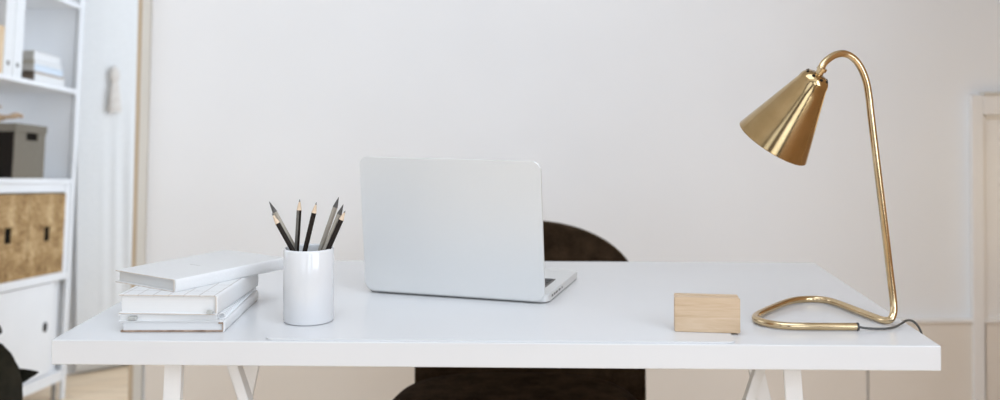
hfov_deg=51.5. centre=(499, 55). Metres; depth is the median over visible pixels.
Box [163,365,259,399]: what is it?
trestle
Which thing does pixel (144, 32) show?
trim
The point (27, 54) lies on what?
book
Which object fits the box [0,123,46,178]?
lidded box
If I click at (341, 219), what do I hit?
pencil
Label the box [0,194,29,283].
storage box
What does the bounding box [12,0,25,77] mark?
magazine file
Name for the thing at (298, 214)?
pencil
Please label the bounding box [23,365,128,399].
floor
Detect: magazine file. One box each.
[0,0,15,75]
[0,25,4,72]
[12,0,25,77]
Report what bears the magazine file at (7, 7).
on the bookcase
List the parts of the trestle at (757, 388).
leg, leg, leg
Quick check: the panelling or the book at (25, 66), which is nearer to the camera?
the panelling
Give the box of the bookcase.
[0,0,83,399]
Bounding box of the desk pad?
[266,276,734,342]
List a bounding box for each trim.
[128,0,152,399]
[899,318,999,322]
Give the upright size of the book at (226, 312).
0.012 m
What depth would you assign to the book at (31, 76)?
3.39 m
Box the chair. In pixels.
[393,221,645,399]
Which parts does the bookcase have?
sliding door, rail, post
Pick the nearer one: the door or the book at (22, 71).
the door
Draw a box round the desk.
[51,260,940,370]
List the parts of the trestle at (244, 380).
leg, leg, leg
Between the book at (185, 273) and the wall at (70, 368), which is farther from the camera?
the wall at (70, 368)
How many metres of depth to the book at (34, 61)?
3.39 m
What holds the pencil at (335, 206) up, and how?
in the pencil cup
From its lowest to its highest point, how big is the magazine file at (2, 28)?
0.156 m
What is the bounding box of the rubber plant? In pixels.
[0,326,38,399]
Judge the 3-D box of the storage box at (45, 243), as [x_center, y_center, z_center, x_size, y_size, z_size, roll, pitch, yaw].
[-1.651,0.587,3.413,0.317,0.291,0.292,0,-1,1]
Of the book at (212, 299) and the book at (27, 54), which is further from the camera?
the book at (27, 54)
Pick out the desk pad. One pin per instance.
(608, 310)
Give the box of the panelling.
[145,323,999,399]
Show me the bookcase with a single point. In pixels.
(34, 311)
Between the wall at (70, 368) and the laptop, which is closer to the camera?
the laptop
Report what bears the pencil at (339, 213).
in the pencil cup
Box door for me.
[968,92,999,399]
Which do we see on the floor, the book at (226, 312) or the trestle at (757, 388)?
the trestle at (757, 388)
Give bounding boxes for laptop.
[360,157,576,301]
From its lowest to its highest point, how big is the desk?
0.035 m
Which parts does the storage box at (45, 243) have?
panel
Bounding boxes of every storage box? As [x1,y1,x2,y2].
[0,193,65,278]
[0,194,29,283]
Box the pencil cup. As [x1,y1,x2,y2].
[283,244,333,325]
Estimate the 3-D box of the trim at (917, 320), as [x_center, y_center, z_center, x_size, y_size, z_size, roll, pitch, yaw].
[0.375,0.747,2.925,2.750,0.011,0.024,0,-1,0]
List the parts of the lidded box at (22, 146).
lid, panel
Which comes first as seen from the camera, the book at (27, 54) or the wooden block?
the wooden block
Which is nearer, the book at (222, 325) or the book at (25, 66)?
the book at (222, 325)
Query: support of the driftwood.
on the lidded box at (22, 146)
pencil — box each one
[269,202,294,246]
[272,213,295,250]
[294,200,301,250]
[302,202,316,250]
[317,197,338,250]
[322,205,342,249]
[325,211,344,249]
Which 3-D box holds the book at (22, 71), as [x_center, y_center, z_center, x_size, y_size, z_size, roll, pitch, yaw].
[-1.607,0.064,3.438,0.226,0.030,0.225,0,-1,1]
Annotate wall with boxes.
[66,160,121,374]
[142,0,999,399]
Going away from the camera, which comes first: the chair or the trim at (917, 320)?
the chair
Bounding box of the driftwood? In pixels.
[0,106,23,120]
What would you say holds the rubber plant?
on the floor
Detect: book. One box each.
[21,73,64,86]
[22,50,61,65]
[22,59,61,69]
[22,63,62,76]
[22,71,62,78]
[115,250,282,291]
[119,275,257,314]
[119,287,255,320]
[120,290,258,331]
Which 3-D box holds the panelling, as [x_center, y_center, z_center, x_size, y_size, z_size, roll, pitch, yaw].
[0.375,0.955,2.926,2.750,0.412,0.016,0,-1,0]
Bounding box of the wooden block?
[674,293,739,332]
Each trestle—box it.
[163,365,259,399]
[742,369,802,399]
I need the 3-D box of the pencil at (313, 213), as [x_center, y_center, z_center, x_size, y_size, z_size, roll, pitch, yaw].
[-0.298,0.305,1.557,0.045,0.171,0.008,0,-1,5]
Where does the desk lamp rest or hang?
on the desk
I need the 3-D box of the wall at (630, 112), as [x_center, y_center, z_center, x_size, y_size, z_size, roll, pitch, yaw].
[0.426,-0.187,3.014,2.887,2.700,0.120,0,-1,0]
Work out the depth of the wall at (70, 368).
3.84 m
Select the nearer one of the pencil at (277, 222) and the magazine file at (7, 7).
the pencil at (277, 222)
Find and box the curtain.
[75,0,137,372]
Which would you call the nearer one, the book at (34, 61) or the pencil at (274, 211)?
the pencil at (274, 211)
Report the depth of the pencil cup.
1.53 m
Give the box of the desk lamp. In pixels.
[740,50,922,333]

